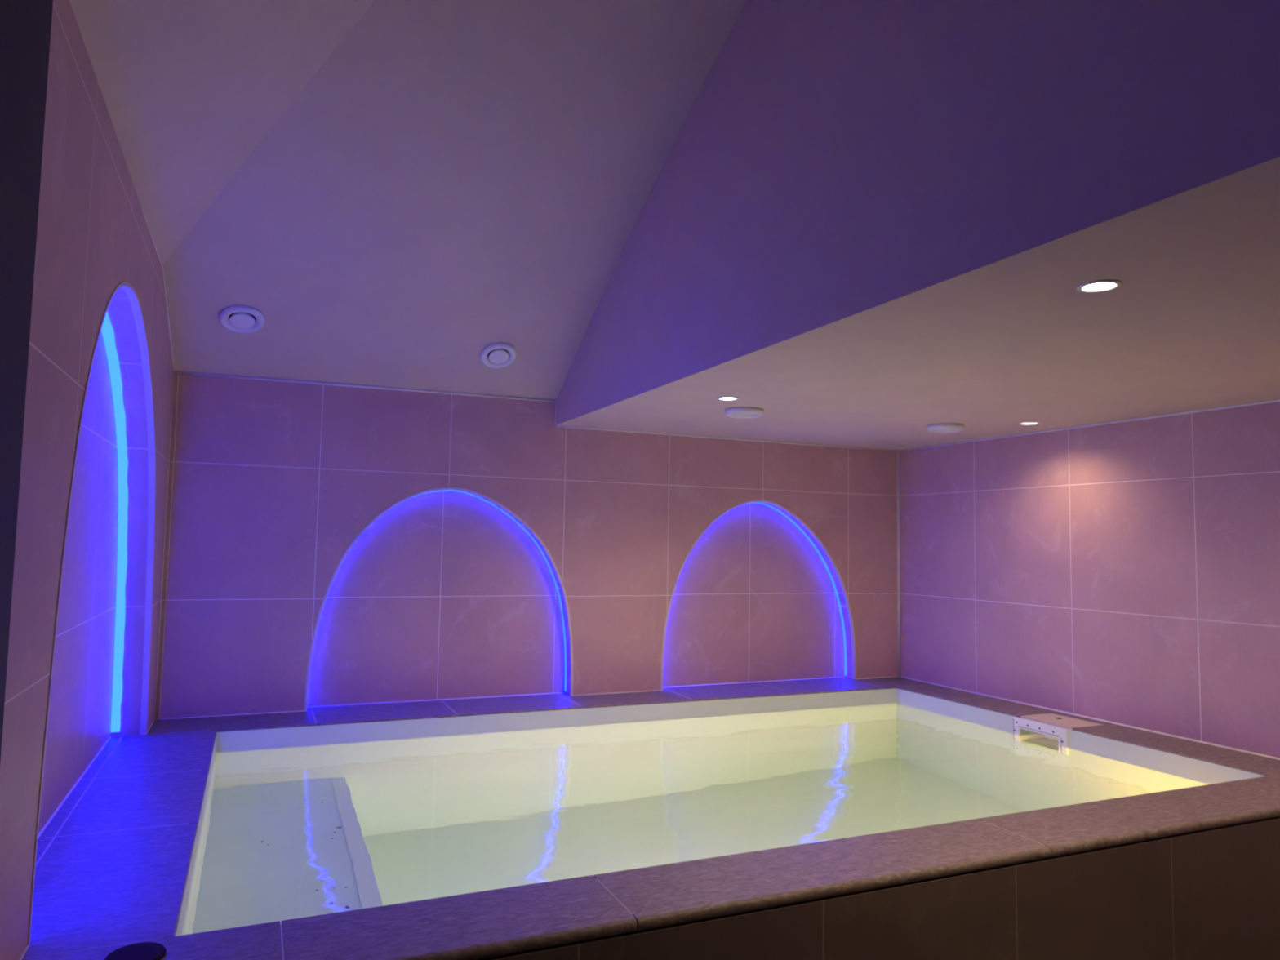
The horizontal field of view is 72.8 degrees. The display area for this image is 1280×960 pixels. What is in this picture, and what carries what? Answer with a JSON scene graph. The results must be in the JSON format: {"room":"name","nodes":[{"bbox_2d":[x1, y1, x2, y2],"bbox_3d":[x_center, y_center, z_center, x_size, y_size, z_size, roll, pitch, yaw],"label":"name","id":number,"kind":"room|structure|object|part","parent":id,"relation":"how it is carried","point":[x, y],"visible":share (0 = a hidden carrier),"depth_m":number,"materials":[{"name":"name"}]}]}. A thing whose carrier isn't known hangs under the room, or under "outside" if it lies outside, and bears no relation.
{"room":"spa","nodes":[
{"label":"spa","id":0,"kind":"room"},
{"bbox_2d":[0,0,173,959],"bbox_3d":[-1.103,-0.242,1.372,0.233,3.780,5.200,3,-5,-24],"label":"wall","id":1,"kind":"structure","parent":0,"point":[94,237],"depth_m":1.73,"materials":[{"name":"tile"}]},
{"bbox_2d":[18,943,30,959],"bbox_3d":[-1.099,0.880,1.499,0.007,0.007,0.363,3,-5,-24],"label":"trim","id":2,"kind":"structure","parent":1,"relation":"attached to","point":[27,946],"depth_m":1.63,"materials":[{"name":"white plastic"}]},
{"bbox_2d":[37,736,111,839],"bbox_3d":[-1.671,0.943,2.496,0.009,0.009,1.927,3,-5,-24],"label":"trim","id":3,"kind":"structure","parent":1,"relation":"attached to","point":[109,738],"depth_m":2.65,"materials":[{"name":"white plastic"}]},
{"bbox_3d":[-1.711,0.144,2.551,0.100,1.640,2.210,3,-5,-24],"label":"niche panel","id":4,"kind":"part","parent":1,"relation":"part of","materials":[{"name":"tile"}]},
{"bbox_2d":[26,281,155,945],"bbox_3d":[-1.556,0.195,2.596,0.022,1.510,1.946,3,-5,-24],"label":"trim","id":5,"kind":"structure","parent":1,"relation":"attached to","point":[129,290],"depth_m":3.01,"materials":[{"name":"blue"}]},
{"bbox_2d":[101,311,128,732],"bbox_3d":[-1.642,0.186,2.559,0.033,1.480,1.926,3,-5,-24],"label":"led strip","id":6,"kind":"object","parent":1,"relation":"attached to","point":[108,332],"visible":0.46,"depth_m":3.31,"materials":[{"name":"blue plastic"}]},
{"bbox_2d":[142,207,163,267],"bbox_3d":[-1.648,-0.810,2.941,0.005,0.005,0.638,3,-5,-24],"label":"trim","id":7,"kind":"structure","parent":1,"relation":"attached to","point":[142,207],"depth_m":2.90,"materials":[{"name":"white plastic"}]},
{"bbox_2d":[162,267,174,371],"bbox_3d":[-1.913,-0.633,3.525,0.009,0.282,0.665,3,-5,-24],"label":"trim","id":8,"kind":"structure","parent":1,"relation":"attached to","point":[162,268],"depth_m":3.48,"materials":[{"name":"white plastic"}]},
{"bbox_2d":[69,0,374,266],"bbox_3d":[-0.363,-1.434,1.448,1.158,1.124,4.600,3,-5,-24],"label":"ceiling","id":9,"kind":"structure","parent":0,"point":[189,89],"depth_m":2.30,"materials":[{"name":"paint"}]},
{"bbox_2d":[163,0,746,399],"bbox_3d":[-0.697,-1.253,2.991,1.842,1.501,2.750,3,-5,-24],"label":"ceiling","id":10,"kind":"structure","parent":0,"point":[455,180],"depth_m":3.23,"materials":[{"name":"paint"}]},
{"bbox_2d":[218,305,265,333],"bbox_3d":[-1.637,-0.660,3.576,0.174,0.084,0.162,4,-5,-40],"label":"valve","id":11,"kind":"object","parent":10,"relation":"attached to","point":[235,318],"visible":1,"depth_m":3.56,"materials":[{"name":"white plastic"}]},
{"bbox_2d":[480,342,516,368],"bbox_3d":[-0.674,-0.592,4.140,0.174,0.099,0.154,3,-5,-25],"label":"valve","id":12,"kind":"object","parent":10,"relation":"attached to","point":[500,354],"visible":1,"depth_m":4.12,"materials":[{"name":"white plastic"}]},
{"bbox_2d":[155,373,897,719],"bbox_3d":[-0.279,0.331,4.649,4.219,1.620,0.190,3,-5,-24],"label":"wall","id":13,"kind":"structure","parent":0,"point":[444,595],"depth_m":4.38,"materials":[{"name":"tile"}]},
{"bbox_2d":[154,373,174,719],"bbox_3d":[-2.061,0.274,3.762,0.007,1.505,0.007,3,-5,-24],"label":"trim","id":14,"kind":"structure","parent":13,"relation":"attached to","point":[174,374],"depth_m":3.76,"materials":[{"name":"white plastic"}]},
{"bbox_2d":[154,710,306,719],"bbox_3d":[-1.796,1.038,3.829,0.608,0.009,0.009,3,-5,-24],"label":"trim","id":15,"kind":"structure","parent":13,"relation":"attached to","point":[299,710],"depth_m":3.82,"materials":[{"name":"white plastic"}]},
{"bbox_2d":[173,370,556,402],"bbox_3d":[-1.241,-0.442,4.167,1.762,0.028,0.013,3,-5,-24],"label":"trim","id":16,"kind":"structure","parent":13,"relation":"attached to","point":[175,371],"depth_m":4.12,"materials":[{"name":"white plastic"}]},
{"bbox_2d":[306,692,565,707],"bbox_3d":[-0.973,1.085,4.288,1.320,0.008,0.008,3,-5,-24],"label":"trim","id":17,"kind":"structure","parent":13,"relation":"attached to","point":[557,692],"depth_m":4.26,"materials":[{"name":"white plastic"}]},
{"bbox_3d":[-0.969,0.525,4.381,1.450,1.170,0.100,3,-5,-24],"label":"niche panel","id":18,"kind":"part","parent":13,"relation":"part of","materials":[{"name":"tile"}]},
{"bbox_2d":[303,487,573,711],"bbox_3d":[-0.931,0.558,4.252,1.292,1.047,0.022,3,-5,-24],"label":"trim","id":19,"kind":"structure","parent":13,"relation":"attached to","point":[566,606],"depth_m":4.31,"materials":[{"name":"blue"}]},
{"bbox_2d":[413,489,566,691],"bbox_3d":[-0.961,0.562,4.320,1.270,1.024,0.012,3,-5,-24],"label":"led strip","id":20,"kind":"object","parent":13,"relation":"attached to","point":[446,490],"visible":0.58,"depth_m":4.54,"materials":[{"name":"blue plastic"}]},
{"bbox_2d":[555,402,556,425],"bbox_3d":[-0.438,-0.348,4.519,0.007,0.130,0.007,-3,-6,44],"label":"trim","id":21,"kind":"structure","parent":13,"relation":"attached to","point":[555,402],"depth_m":4.52,"materials":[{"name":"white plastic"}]},
{"bbox_2d":[571,689,662,696],"bbox_3d":[-0.118,1.120,4.565,0.517,0.009,0.009,3,-5,-24],"label":"trim","id":22,"kind":"structure","parent":13,"relation":"attached to","point":[654,690],"depth_m":4.56,"materials":[{"name":"white plastic"}]},
{"bbox_2d":[555,425,897,452],"bbox_3d":[0.586,-0.230,4.960,2.237,0.011,0.011,3,-5,-24],"label":"trim","id":23,"kind":"structure","parent":13,"relation":"attached to","point":[559,426],"depth_m":4.89,"materials":[{"name":"white plastic"}]},
{"bbox_3d":[0.655,0.605,5.093,1.500,1.170,0.100,3,-5,-24],"label":"niche panel","id":24,"kind":"part","parent":13,"relation":"part of","materials":[{"name":"tile"}]},
{"bbox_2d":[662,676,845,687],"bbox_3d":[0.661,1.165,5.004,1.310,0.008,0.008,3,-5,-24],"label":"trim","id":25,"kind":"structure","parent":13,"relation":"attached to","point":[834,677],"depth_m":5.00,"materials":[{"name":"white plastic"}]},
{"bbox_2d":[660,499,856,690],"bbox_3d":[0.704,0.638,4.969,1.287,1.048,0.022,3,-5,-24],"label":"trim","id":26,"kind":"structure","parent":13,"relation":"attached to","point":[826,552],"depth_m":5.09,"materials":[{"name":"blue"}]},
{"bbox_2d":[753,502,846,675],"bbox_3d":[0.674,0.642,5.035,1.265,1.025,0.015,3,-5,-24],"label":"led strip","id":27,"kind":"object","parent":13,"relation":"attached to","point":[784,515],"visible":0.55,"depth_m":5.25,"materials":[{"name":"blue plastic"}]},
{"bbox_2d":[856,675,897,679],"bbox_3d":[1.431,1.196,5.244,0.335,0.009,0.009,3,-5,-24],"label":"trim","id":28,"kind":"structure","parent":13,"relation":"attached to","point":[895,676],"depth_m":5.24,"materials":[{"name":"white plastic"}]},
{"bbox_2d":[896,450,900,677],"bbox_3d":[1.594,0.510,5.355,0.017,1.390,0.017,1,-4,-1],"label":"trim","id":29,"kind":"structure","parent":13,"relation":"attached to","point":[898,451],"depth_m":5.34,"materials":[{"name":"white plastic"}]},
{"bbox_2d":[22,676,1279,959],"bbox_3d":[0.179,1.711,3.310,4.127,1.350,2.662,3,-5,-24],"label":"pool","id":30,"kind":"object","parent":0,"point":[1192,873],"visible":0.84,"depth_m":2.30,"materials":[{"name":"white"}]},
{"bbox_2d":[104,942,166,959],"bbox_3d":[-0.941,0.887,1.619,0.102,0.009,0.102,3,-5,-24],"label":"round disc","id":31,"kind":"object","parent":30,"relation":"on","point":[144,950],"visible":1,"depth_m":1.62,"materials":[{"name":"black"}]},
{"bbox_2d":[182,703,1207,935],"bbox_3d":[0.327,1.738,3.297,3.624,1.222,1.996,3,-5,-24],"label":"pool water","id":32,"kind":"object","parent":30,"relation":"in","point":[286,833],"visible":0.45,"depth_m":3.02,"materials":[{"name":"liquid"}]},
{"bbox_3d":[0.760,1.368,2.186,3.995,0.750,0.098,3,-5,-24],"label":"panel","id":33,"kind":"part","parent":30,"relation":"part of","materials":[{"name":"tile"}]},
{"bbox_2d":[1013,713,1103,748],"bbox_3d":[1.942,1.224,4.039,0.220,0.216,0.314,3,-5,-24],"label":"skimmer","id":34,"kind":"object","parent":30,"relation":"attached to","point":[1035,726],"visible":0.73,"depth_m":4.01,"materials":[{"name":"white plastic"}]},
{"bbox_3d":[1.957,1.130,4.036,0.203,0.027,0.285,3,-5,-24],"label":"lid","id":35,"kind":"part","parent":34,"relation":"part of","materials":[{"name":"plastic"}]},
{"bbox_2d":[555,0,1279,450],"bbox_3d":[1.706,-1.211,2.702,2.387,1.660,5.250,3,-5,-24],"label":"ceiling","id":36,"kind":"structure","parent":0,"point":[868,224],"depth_m":2.29,"materials":[{"name":"paint"}]},
{"bbox_2d":[716,395,739,400],"bbox_3d":[0.362,-0.336,3.575,0.092,0.004,0.092,3,-5,-24],"label":"recessed light","id":37,"kind":"object","parent":36,"relation":"in","point":[723,397],"visible":1,"depth_m":3.56,"materials":[{"name":"white plastic"}]},
{"bbox_2d":[724,406,764,418],"bbox_3d":[0.465,-0.299,3.880,0.174,0.029,0.174,3,-5,-24],"label":"valve","id":38,"kind":"object","parent":36,"relation":"attached to","point":[740,412],"visible":1,"depth_m":3.82,"materials":[{"name":"white plastic"}]},
{"bbox_2d":[926,422,964,433],"bbox_3d":[1.501,-0.253,4.268,0.174,0.029,0.174,3,-5,-24],"label":"valve","id":39,"kind":"object","parent":36,"relation":"attached to","point":[944,428],"visible":1,"depth_m":4.21,"materials":[{"name":"white plastic"}]},
{"bbox_2d":[1018,422,1039,425],"bbox_3d":[1.854,-0.269,4.137,0.092,0.004,0.092,3,-5,-24],"label":"recessed light","id":40,"kind":"object","parent":36,"relation":"in","point":[1021,423],"visible":1,"depth_m":4.12,"materials":[{"name":"white plastic"}]},
{"bbox_2d":[1075,279,1121,293],"bbox_3d":[1.044,-0.440,1.977,0.092,0.004,0.092,3,-5,-24],"label":"recessed light","id":41,"kind":"object","parent":36,"relation":"in","point":[1097,286],"visible":1,"depth_m":1.97,"materials":[{"name":"white plastic"}]},
{"bbox_2d":[899,401,1279,758],"bbox_3d":[2.707,0.723,2.991,0.150,2.220,5.200,3,-5,-24],"label":"wall","id":42,"kind":"structure","parent":0,"point":[1126,573],"depth_m":4.03,"materials":[{"name":"tile"}]},
{"bbox_2d":[898,399,1279,451],"bbox_3d":[2.412,-0.299,3.584,0.011,0.011,4.000,3,-5,-24],"label":"trim","id":43,"kind":"structure","parent":42,"relation":"attached to","point":[1277,400],"depth_m":4.05,"materials":[{"name":"white plastic"}]},
{"bbox_2d":[899,675,1279,759],"bbox_3d":[2.101,1.127,4.141,0.013,0.013,2.562,3,-5,-24],"label":"trim","id":44,"kind":"structure","parent":42,"relation":"attached to","point":[1082,716],"depth_m":3.99,"materials":[{"name":"white plastic"}]}
]}

